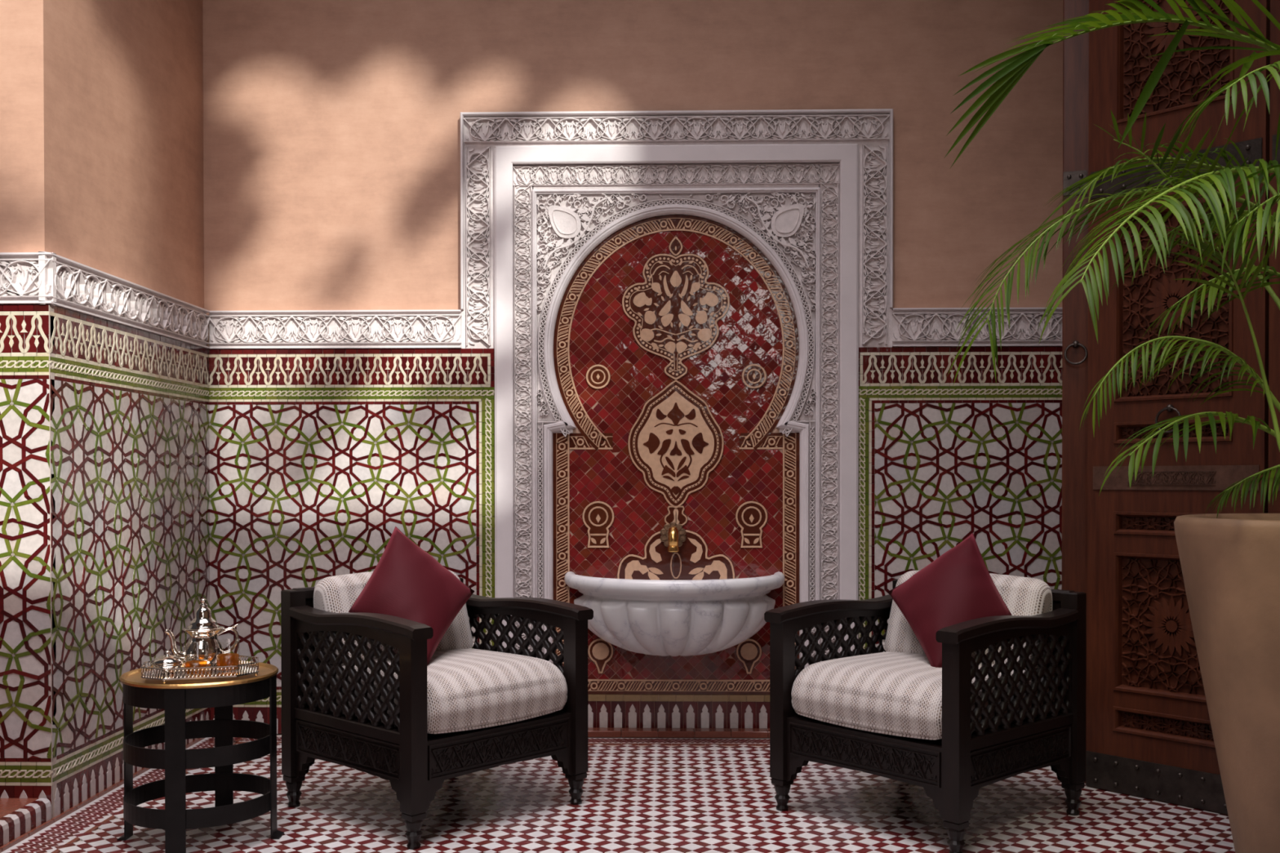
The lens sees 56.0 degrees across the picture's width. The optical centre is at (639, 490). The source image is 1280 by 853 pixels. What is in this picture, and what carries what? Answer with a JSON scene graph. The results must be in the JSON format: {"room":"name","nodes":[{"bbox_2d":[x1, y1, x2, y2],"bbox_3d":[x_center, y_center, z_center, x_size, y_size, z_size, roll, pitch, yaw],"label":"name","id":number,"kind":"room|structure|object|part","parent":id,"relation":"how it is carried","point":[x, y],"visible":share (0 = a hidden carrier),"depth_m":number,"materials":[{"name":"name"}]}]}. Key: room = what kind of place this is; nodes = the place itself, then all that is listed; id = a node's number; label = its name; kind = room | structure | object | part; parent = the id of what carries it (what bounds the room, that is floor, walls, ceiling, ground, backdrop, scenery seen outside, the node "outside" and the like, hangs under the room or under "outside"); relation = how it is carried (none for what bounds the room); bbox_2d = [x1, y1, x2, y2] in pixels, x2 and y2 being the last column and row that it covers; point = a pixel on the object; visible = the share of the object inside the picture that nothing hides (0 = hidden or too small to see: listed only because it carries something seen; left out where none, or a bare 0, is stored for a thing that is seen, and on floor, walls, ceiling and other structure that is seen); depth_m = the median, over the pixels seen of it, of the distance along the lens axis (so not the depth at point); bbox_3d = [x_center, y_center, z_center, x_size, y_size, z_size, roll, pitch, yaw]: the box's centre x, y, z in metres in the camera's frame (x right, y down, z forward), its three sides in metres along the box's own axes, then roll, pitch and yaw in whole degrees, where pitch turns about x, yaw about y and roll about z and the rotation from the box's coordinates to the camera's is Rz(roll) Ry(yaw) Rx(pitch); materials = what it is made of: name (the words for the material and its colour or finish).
{"room":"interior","nodes":[
{"label":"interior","id":0,"kind":"room"},
{"bbox_2d":[0,252,57,817],"bbox_3d":[-3.493,-1.087,4.045,3.233,4.300,0.341,0,1,1],"label":"wall","id":1,"kind":"structure","parent":0,"point":[25,720],"depth_m":3.86,"materials":[{"name":"tile"}]},
{"bbox_3d":[-2.998,-0.679,3.888,2.230,0.168,0.040,0,1,1],"label":"edge moulding","id":2,"kind":"part","parent":1,"relation":"part of","materials":[{"name":"paint"}]},
{"bbox_2d":[0,0,210,818],"bbox_3d":[-2.041,-1.092,4.531,0.351,4.300,1.379,0,1,1],"label":"wall","id":3,"kind":"structure","parent":0,"point":[101,101],"depth_m":4.31,"materials":[{"name":"paint"}]},
{"bbox_2d":[0,798,51,847],"bbox_3d":[-3.023,1.036,2.914,2.221,0.076,1.962,0,1,1],"label":"trim","id":4,"kind":"structure","parent":3,"relation":"attached to","point":[18,816],"depth_m":3.74,"materials":[{"name":"tile"}]},
{"bbox_3d":[-1.886,-0.686,4.518,0.040,0.168,1.346,0,1,1],"label":"edge moulding","id":5,"kind":"part","parent":3,"relation":"part of","materials":[{"name":"paint"}]},
{"bbox_2d":[0,733,1235,852],"bbox_3d":[-1.247,1.112,1.468,7.838,0.070,7.550,0,1,1],"label":"floor","id":6,"kind":"structure","parent":0,"point":[640,795],"depth_m":3.91,"materials":[{"name":"tile"}]},
{"bbox_2d":[116,660,284,852],"bbox_3d":[-1.348,0.811,3.696,0.458,0.509,0.458,-1,1,-44],"label":"side table","id":7,"kind":"object","parent":6,"relation":"on","point":[174,696],"visible":0.84,"depth_m":3.56,"materials":[{"name":"metal"}]},
{"bbox_3d":[-1.579,0.819,3.690,0.028,0.494,0.058,0,1,-2],"label":"leg","id":8,"kind":"part","parent":7,"relation":"part of","materials":[{"name":"wood"}]},
{"bbox_3d":[-1.342,0.821,3.466,0.058,0.494,0.028,0,1,-2],"label":"leg","id":9,"kind":"part","parent":7,"relation":"part of","materials":[{"name":"wood"}]},
{"bbox_2d":[141,655,258,684],"bbox_3d":[-1.323,0.538,3.630,0.330,0.044,0.224,0,1,-18],"label":"tray","id":10,"kind":"object","parent":7,"relation":"on","point":[237,670],"visible":0.86,"depth_m":3.57,"materials":[{"name":"silver metal"}]},
{"bbox_2d":[151,650,183,673],"bbox_3d":[-1.418,0.513,3.612,0.092,0.066,0.092,0,1,1],"label":"covered dish","id":11,"kind":"object","parent":10,"relation":"on","point":[166,661],"visible":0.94,"depth_m":3.58,"materials":[{"name":"silver metal"}]},
{"bbox_3d":[-1.418,0.499,3.612,0.090,0.038,0.090,0,1,1],"label":"lid","id":12,"kind":"part","parent":11,"relation":"part of","materials":[{"name":"silver metal"}]},
{"bbox_2d":[151,662,183,673],"bbox_3d":[-1.418,0.531,3.612,0.092,0.029,0.092,0,1,1],"label":"bowl","id":13,"kind":"object","parent":11,"relation":"attached to","point":[155,664],"depth_m":3.58,"materials":[{"name":"silver metal"}]},
{"bbox_2d":[164,598,239,670],"bbox_3d":[-1.344,0.438,3.693,0.122,0.214,0.186,0,1,37],"label":"teapot","id":14,"kind":"object","parent":10,"relation":"on","point":[203,628],"visible":0.98,"depth_m":3.66,"materials":[{"name":"silver metal"}]},
{"bbox_3d":[-1.416,0.468,3.670,0.063,0.096,0.021,0,1,-24],"label":"spout","id":15,"kind":"part","parent":14,"relation":"part of","materials":[{"name":"silver metal"}]},
{"bbox_3d":[-1.341,0.377,3.697,0.094,0.092,0.094,0,1,-19],"label":"lid","id":16,"kind":"part","parent":14,"relation":"part of","materials":[{"name":"silver metal"}]},
{"bbox_3d":[-1.274,0.458,3.721,0.071,0.093,0.009,0,1,-19],"label":"handle","id":17,"kind":"part","parent":14,"relation":"part of","materials":[{"name":"silver metal"}]},
{"bbox_3d":[-1.354,0.816,3.927,0.058,0.494,0.028,0,1,-2],"label":"leg","id":18,"kind":"part","parent":7,"relation":"part of","materials":[{"name":"metal"}]},
{"bbox_3d":[-1.117,0.818,3.703,0.028,0.494,0.058,0,1,-2],"label":"leg","id":19,"kind":"part","parent":7,"relation":"part of","materials":[{"name":"wood"}]},
{"bbox_2d":[280,569,593,849],"bbox_3d":[-0.684,0.672,4.055,0.747,0.779,0.750,0,1,43],"label":"armchair","id":20,"kind":"object","parent":6,"relation":"on","point":[360,691],"visible":0.98,"depth_m":3.88,"materials":[{"name":"brown wood"}]},
{"bbox_3d":[-1.164,0.698,4.046,0.058,0.728,0.058,0,1,43],"label":"leg","id":21,"kind":"part","parent":20,"relation":"part of","materials":[{"name":"brown wood"}]},
{"bbox_3d":[-0.935,0.348,4.287,0.044,0.042,0.670,0,1,43],"label":"rail","id":22,"kind":"part","parent":20,"relation":"part of","materials":[{"name":"brown wood"}]},
{"bbox_3d":[-0.935,0.559,4.289,0.024,0.400,0.612,0,1,43],"label":"panel","id":23,"kind":"part","parent":20,"relation":"part of","materials":[{"name":"brown wood"}]},
{"bbox_3d":[-0.920,0.446,3.814,0.620,0.065,0.026,0,1,43],"label":"rail","id":24,"kind":"part","parent":20,"relation":"part of","materials":[{"name":"brown wood"}]},
{"bbox_3d":[-0.920,0.745,3.817,0.620,0.038,0.032,0,1,43],"label":"rail","id":25,"kind":"part","parent":20,"relation":"part of","materials":[{"name":"brown wood"}]},
{"bbox_3d":[-0.889,0.411,3.786,0.683,0.054,0.080,0,1,43],"label":"armrest","id":26,"kind":"part","parent":20,"relation":"part of","materials":[{"name":"brown wood"}]},
{"bbox_2d":[313,569,475,665],"bbox_3d":[-0.854,0.439,4.211,0.200,0.316,0.580,0,1,43],"label":"cushion","id":27,"kind":"object","parent":20,"relation":"on","point":[336,593],"depth_m":4.06,"materials":[{"name":"fabric"}]},
{"bbox_2d":[348,525,475,665],"bbox_3d":[-0.785,0.342,4.106,0.307,0.435,0.442,0,1,12],"label":"cushion","id":28,"kind":"object","parent":20,"relation":"on","point":[406,582],"visible":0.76,"depth_m":4.04,"materials":[{"name":"red fabric"}]},
{"bbox_3d":[-0.675,0.740,3.588,0.058,0.652,0.058,0,1,43],"label":"leg","id":29,"kind":"part","parent":20,"relation":"part of","materials":[{"name":"brown wood"}]},
{"bbox_2d":[308,648,567,733],"bbox_3d":[-0.681,0.653,4.052,0.697,0.191,0.602,0,1,43],"label":"seat cushion","id":30,"kind":"object","parent":20,"relation":"on","point":[467,691],"depth_m":3.84,"materials":[{"name":"fabric"}]},
{"bbox_3d":[-0.462,0.441,4.303,0.620,0.065,0.026,0,1,43],"label":"rail","id":31,"kind":"part","parent":20,"relation":"part of","materials":[{"name":"brown wood"}]},
{"bbox_3d":[-0.431,0.406,4.275,0.683,0.054,0.080,0,1,43],"label":"armrest","id":32,"kind":"part","parent":20,"relation":"part of","materials":[{"name":"brown wood"}]},
{"bbox_3d":[-0.217,0.735,4.077,0.058,0.652,0.058,0,1,43],"label":"leg","id":33,"kind":"part","parent":20,"relation":"part of","materials":[{"name":"brown wood"}]},
{"bbox_2d":[764,570,1086,852],"bbox_3d":[0.939,0.671,3.963,0.747,0.779,0.750,-1,1,-42],"label":"armchair","id":34,"kind":"object","parent":6,"relation":"on","point":[1006,699],"visible":0.98,"depth_m":3.79,"materials":[{"name":"brown wood"}]},
{"bbox_3d":[0.473,0.735,3.997,0.058,0.652,0.058,-1,1,-42],"label":"leg","id":35,"kind":"part","parent":34,"relation":"part of","materials":[{"name":"brown wood"}]},
{"bbox_3d":[0.692,0.406,4.189,0.683,0.054,0.080,-1,1,-42],"label":"armrest","id":36,"kind":"part","parent":34,"relation":"part of","materials":[{"name":"brown wood"}]},
{"bbox_3d":[0.723,0.441,4.217,0.620,0.065,0.026,-1,1,-42],"label":"rail","id":37,"kind":"part","parent":34,"relation":"part of","materials":[{"name":"brown wood"}]},
{"bbox_3d":[0.973,0.692,4.442,0.058,0.728,0.058,-1,1,-42],"label":"leg","id":38,"kind":"part","parent":34,"relation":"part of","materials":[{"name":"brown wood"}]},
{"bbox_2d":[791,651,1054,740],"bbox_3d":[0.936,0.653,3.960,0.697,0.191,0.602,-1,1,-42],"label":"seat cushion","id":39,"kind":"object","parent":34,"relation":"on","point":[887,695],"depth_m":3.75,"materials":[{"name":"fabric"}]},
{"bbox_2d":[888,532,1012,667],"bbox_3d":[1.044,0.363,4.021,0.297,0.439,0.399,0,1,-10],"label":"cushion","id":40,"kind":"object","parent":34,"relation":"on","point":[957,587],"visible":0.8,"depth_m":3.96,"materials":[{"name":"red fabric"}]},
{"bbox_3d":[0.918,0.739,3.497,0.058,0.652,0.058,-1,1,-42],"label":"leg","id":41,"kind":"part","parent":34,"relation":"part of","materials":[{"name":"brown wood"}]},
{"bbox_2d":[882,570,1052,669],"bbox_3d":[1.112,0.438,4.115,0.200,0.316,0.580,-1,1,-42],"label":"cushion","id":42,"kind":"object","parent":34,"relation":"on","point":[1023,596],"depth_m":3.98,"materials":[{"name":"fabric"}]},
{"bbox_3d":[1.137,0.410,3.689,0.683,0.054,0.080,-1,1,-42],"label":"armrest","id":43,"kind":"part","parent":34,"relation":"part of","materials":[{"name":"brown wood"}]},
{"bbox_3d":[1.168,0.446,3.717,0.620,0.065,0.026,-1,1,-42],"label":"rail","id":44,"kind":"part","parent":34,"relation":"part of","materials":[{"name":"brown wood"}]},
{"bbox_3d":[1.169,0.744,3.720,0.620,0.038,0.032,-1,1,-42],"label":"rail","id":45,"kind":"part","parent":34,"relation":"part of","materials":[{"name":"brown wood"}]},
{"bbox_3d":[1.196,0.558,4.191,0.024,0.400,0.612,-1,1,-42],"label":"panel","id":46,"kind":"part","parent":34,"relation":"part of","materials":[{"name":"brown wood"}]},
{"bbox_3d":[1.196,0.347,4.189,0.044,0.042,0.670,-1,1,-42],"label":"rail","id":47,"kind":"part","parent":34,"relation":"part of","materials":[{"name":"brown wood"}]},
{"bbox_3d":[1.419,0.697,3.942,0.058,0.728,0.058,-1,1,-42],"label":"leg","id":48,"kind":"part","parent":34,"relation":"part of","materials":[{"name":"brown wood"}]},
{"bbox_2d":[1062,0,1088,783],"bbox_3d":[1.587,-0.744,4.370,0.100,3.600,0.138,0,1,19],"label":"trim","id":49,"kind":"structure","parent":6,"relation":"on","point":[1075,49],"depth_m":4.33,"materials":[{"name":"brown wood"}]},
{"bbox_3d":[1.564,-0.490,4.318,0.081,0.081,0.021,0,1,21],"label":"ring pull","id":50,"kind":"part","parent":49,"relation":"part of","materials":[{"name":"metal"}]},
{"bbox_2d":[1085,0,1279,815],"bbox_3d":[2.002,-0.714,3.833,0.078,3.550,1.212,-1,1,-41],"label":"door","id":51,"kind":"structure","parent":6,"relation":"on","point":[1149,735],"depth_m":4.09,"materials":[{"name":"brown wood"}]},
{"bbox_3d":[1.801,0.186,4.072,0.022,0.063,0.404,-1,1,-41],"label":"rail","id":52,"kind":"part","parent":51,"relation":"part of","materials":[{"name":"brown wood"}]},
{"bbox_3d":[1.806,0.114,4.076,0.009,0.041,0.358,-1,1,-41],"label":"carved panel","id":53,"kind":"part","parent":51,"relation":"part of","materials":[{"name":"brown wood"}]},
{"bbox_3d":[1.799,0.459,4.073,0.028,0.484,0.404,-1,1,-41],"label":"panel moulding","id":54,"kind":"part","parent":51,"relation":"part of","materials":[{"name":"brown wood"}]},
{"bbox_3d":[1.801,0.729,4.077,0.022,0.056,0.404,-1,1,-41],"label":"rail","id":55,"kind":"part","parent":51,"relation":"part of","materials":[{"name":"brown wood"}]},
{"bbox_3d":[1.799,0.114,4.070,0.028,0.080,0.404,-1,1,-41],"label":"panel moulding","id":56,"kind":"part","parent":51,"relation":"part of","materials":[{"name":"brown wood"}]},
{"bbox_3d":[1.803,0.459,4.077,0.016,0.447,0.361,-1,1,-41],"label":"carved panel","id":57,"kind":"part","parent":51,"relation":"part of","materials":[{"name":"brown wood"}]},
{"bbox_3d":[1.799,0.801,4.076,0.028,0.088,0.404,-1,1,-41],"label":"panel moulding","id":58,"kind":"part","parent":51,"relation":"part of","materials":[{"name":"brown wood"}]},
{"bbox_3d":[1.806,0.801,4.082,0.009,0.051,0.358,-1,1,-41],"label":"carved panel","id":59,"kind":"part","parent":51,"relation":"part of","materials":[{"name":"brown wood"}]},
{"bbox_3d":[1.777,-0.237,4.051,0.021,0.091,0.091,-1,1,-43],"label":"ring pull","id":60,"kind":"part","parent":51,"relation":"part of","materials":[{"name":"metal"}]},
{"bbox_3d":[1.802,0.952,4.080,0.022,0.214,0.404,-1,1,-41],"label":"rail","id":61,"kind":"part","parent":51,"relation":"part of","materials":[{"name":"brown wood"}]},
{"bbox_3d":[1.801,-0.043,4.070,0.022,0.235,0.404,-1,1,-41],"label":"rail","id":62,"kind":"part","parent":51,"relation":"part of","materials":[{"name":"brown wood"}]},
{"bbox_3d":[1.798,-0.199,4.067,0.028,0.076,0.404,-1,1,-41],"label":"panel moulding","id":63,"kind":"part","parent":51,"relation":"part of","materials":[{"name":"brown wood"}]},
{"bbox_3d":[1.801,-0.272,4.068,0.022,0.070,0.404,-1,1,-41],"label":"rail","id":64,"kind":"part","parent":51,"relation":"part of","materials":[{"name":"brown wood"}]},
{"bbox_3d":[1.798,-0.634,4.062,0.028,0.654,0.404,-1,1,-41],"label":"panel moulding","id":65,"kind":"part","parent":51,"relation":"part of","materials":[{"name":"brown wood"}]},
{"bbox_3d":[1.800,-1.118,4.060,0.022,0.315,0.404,-1,1,-41],"label":"rail","id":66,"kind":"part","parent":51,"relation":"part of","materials":[{"name":"brown wood"}]},
{"bbox_3d":[1.797,-1.568,4.053,0.028,0.585,0.404,-1,1,-41],"label":"panel moulding","id":67,"kind":"part","parent":51,"relation":"part of","materials":[{"name":"brown wood"}]},
{"bbox_3d":[1.802,-0.634,4.066,0.016,0.615,0.361,-1,1,-41],"label":"carved panel","id":68,"kind":"part","parent":51,"relation":"part of","materials":[{"name":"brown wood"}]},
{"bbox_3d":[1.806,-0.199,4.073,0.009,0.037,0.358,-1,1,-41],"label":"carved panel","id":69,"kind":"part","parent":51,"relation":"part of","materials":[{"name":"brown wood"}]},
{"bbox_3d":[1.802,-1.568,4.057,0.016,0.546,0.361,-1,1,-41],"label":"carved panel","id":70,"kind":"part","parent":51,"relation":"part of","materials":[{"name":"brown wood"}]},
{"bbox_2d":[1173,513,1279,852],"bbox_3d":[1.724,0.568,3.006,0.718,1.003,0.718,0,1,1],"label":"planter","id":71,"kind":"object","parent":6,"relation":"on","point":[1230,562],"visible":1,"depth_m":2.90,"materials":[{"name":"ceramic"}]},
{"bbox_2d":[944,0,1279,516],"bbox_3d":[1.261,-0.523,3.005,0.994,1.293,1.573,0,1,25],"label":"palm","id":72,"kind":"object","parent":71,"relation":"on","point":[1014,68],"visible":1,"depth_m":2.69,"materials":[{"name":"green plant"}]},
{"bbox_3d":[1.342,-0.356,3.165,0.844,0.953,0.331,0,1,1],"label":"stem","id":73,"kind":"part","parent":72,"relation":"part of","materials":[{"name":"green plant"}]},
{"bbox_3d":[1.347,-0.470,2.725,0.995,1.190,0.211,0,1,-30],"label":"stem","id":74,"kind":"part","parent":72,"relation":"part of","materials":[{"name":"green plant"}]},
{"bbox_3d":[1.343,-0.286,2.612,1.001,0.825,0.213,0,1,-36],"label":"stem","id":75,"kind":"part","parent":72,"relation":"part of","materials":[{"name":"green plant"}]},
{"bbox_3d":[1.595,-0.417,3.381,0.569,1.072,0.405,0,1,39],"label":"stem","id":76,"kind":"part","parent":72,"relation":"part of","materials":[{"name":"green plant"}]},
{"bbox_3d":[1.413,-0.132,2.978,0.605,0.506,0.071,0,1,1],"label":"stem","id":77,"kind":"part","parent":72,"relation":"part of","materials":[{"name":"green plant"}]},
{"bbox_3d":[1.495,-0.413,3.110,0.440,1.069,0.324,0,1,1],"label":"stem","id":78,"kind":"part","parent":72,"relation":"part of","materials":[{"name":"green plant"}]},
{"bbox_3d":[1.395,-0.028,2.775,0.661,0.304,0.100,0,1,-29],"label":"stem","id":79,"kind":"part","parent":72,"relation":"part of","materials":[{"name":"green plant"}]},
{"bbox_3d":[1.635,-0.323,3.144,0.505,0.890,0.366,0,1,1],"label":"stem","id":80,"kind":"part","parent":72,"relation":"part of","materials":[{"name":"green plant"}]},
{"bbox_3d":[1.566,-0.227,3.078,0.398,0.696,0.073,0,1,1],"label":"stem","id":81,"kind":"part","parent":72,"relation":"part of","materials":[{"name":"green plant"}]},
{"bbox_3d":[1.511,-0.207,2.775,0.516,0.666,0.082,0,1,-34],"label":"stem","id":82,"kind":"part","parent":72,"relation":"part of","materials":[{"name":"green plant"}]},
{"bbox_3d":[1.496,-0.395,2.706,0.142,1.040,0.759,0,1,41],"label":"stem","id":83,"kind":"part","parent":72,"relation":"part of","materials":[{"name":"green plant"}]},
{"bbox_3d":[1.589,0.005,2.966,0.303,0.232,0.068,0,1,-18],"label":"stem","id":84,"kind":"part","parent":72,"relation":"part of","materials":[{"name":"green plant"}]},
{"bbox_3d":[1.497,-0.265,2.649,0.152,0.783,0.779,0,1,41],"label":"stem","id":85,"kind":"part","parent":72,"relation":"part of","materials":[{"name":"green plant"}]},
{"bbox_2d":[202,0,1062,733],"bbox_3d":[0.441,-1.102,5.294,5.158,4.300,0.341,0,1,1],"label":"wall","id":86,"kind":"structure","parent":0,"point":[348,406],"depth_m":5.17,"materials":[{"name":"paint"}]},
{"bbox_3d":[-1.314,-0.693,5.188,1.094,0.168,0.040,0,1,1],"label":"edge moulding","id":87,"kind":"part","parent":86,"relation":"part of","materials":[{"name":"paint"}]},
{"bbox_2d":[660,521,686,574],"bbox_3d":[0.141,0.285,5.121,0.111,0.300,0.112,0,1,1],"label":"spout","id":88,"kind":"object","parent":86,"relation":"attached to","point":[673,536],"visible":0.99,"depth_m":5.15,"materials":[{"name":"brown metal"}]},
{"bbox_2d":[564,571,785,656],"bbox_3d":[0.141,0.527,4.947,0.948,0.355,0.481,0,1,1],"label":"fountain basin","id":89,"kind":"object","parent":86,"relation":"attached to","point":[652,617],"visible":0.95,"depth_m":4.84,"materials":[{"name":"white stone"}]},
{"bbox_2d":[460,108,893,668],"bbox_3d":[0.154,-0.283,5.154,1.843,2.670,0.050,0,1,1],"label":"trim","id":90,"kind":"structure","parent":86,"relation":"attached to","point":[830,248],"depth_m":5.14,"materials":[{"name":"paint"}]},
{"bbox_3d":[0.154,-0.120,5.159,1.230,2.340,0.024,0,1,1],"label":"moulding","id":91,"kind":"part","parent":90,"relation":"part of","materials":[{"name":"paint"}]},
{"bbox_3d":[0.154,-0.097,5.163,1.136,2.253,0.036,0,1,1],"label":"arch moulding","id":92,"kind":"part","parent":90,"relation":"part of","materials":[{"name":"paint"}]},
{"bbox_2d":[587,727,769,737],"bbox_3d":[0.154,1.036,5.146,1.398,0.028,0.072,0,1,1],"label":"trim","id":93,"kind":"structure","parent":86,"relation":"attached to","point":[592,731],"depth_m":5.11,"materials":[{"name":"red tile"}]},
{"bbox_3d":[1.896,-0.695,5.115,1.641,0.168,0.040,0,1,1],"label":"edge moulding","id":94,"kind":"part","parent":86,"relation":"part of","materials":[{"name":"paint"}]}
]}

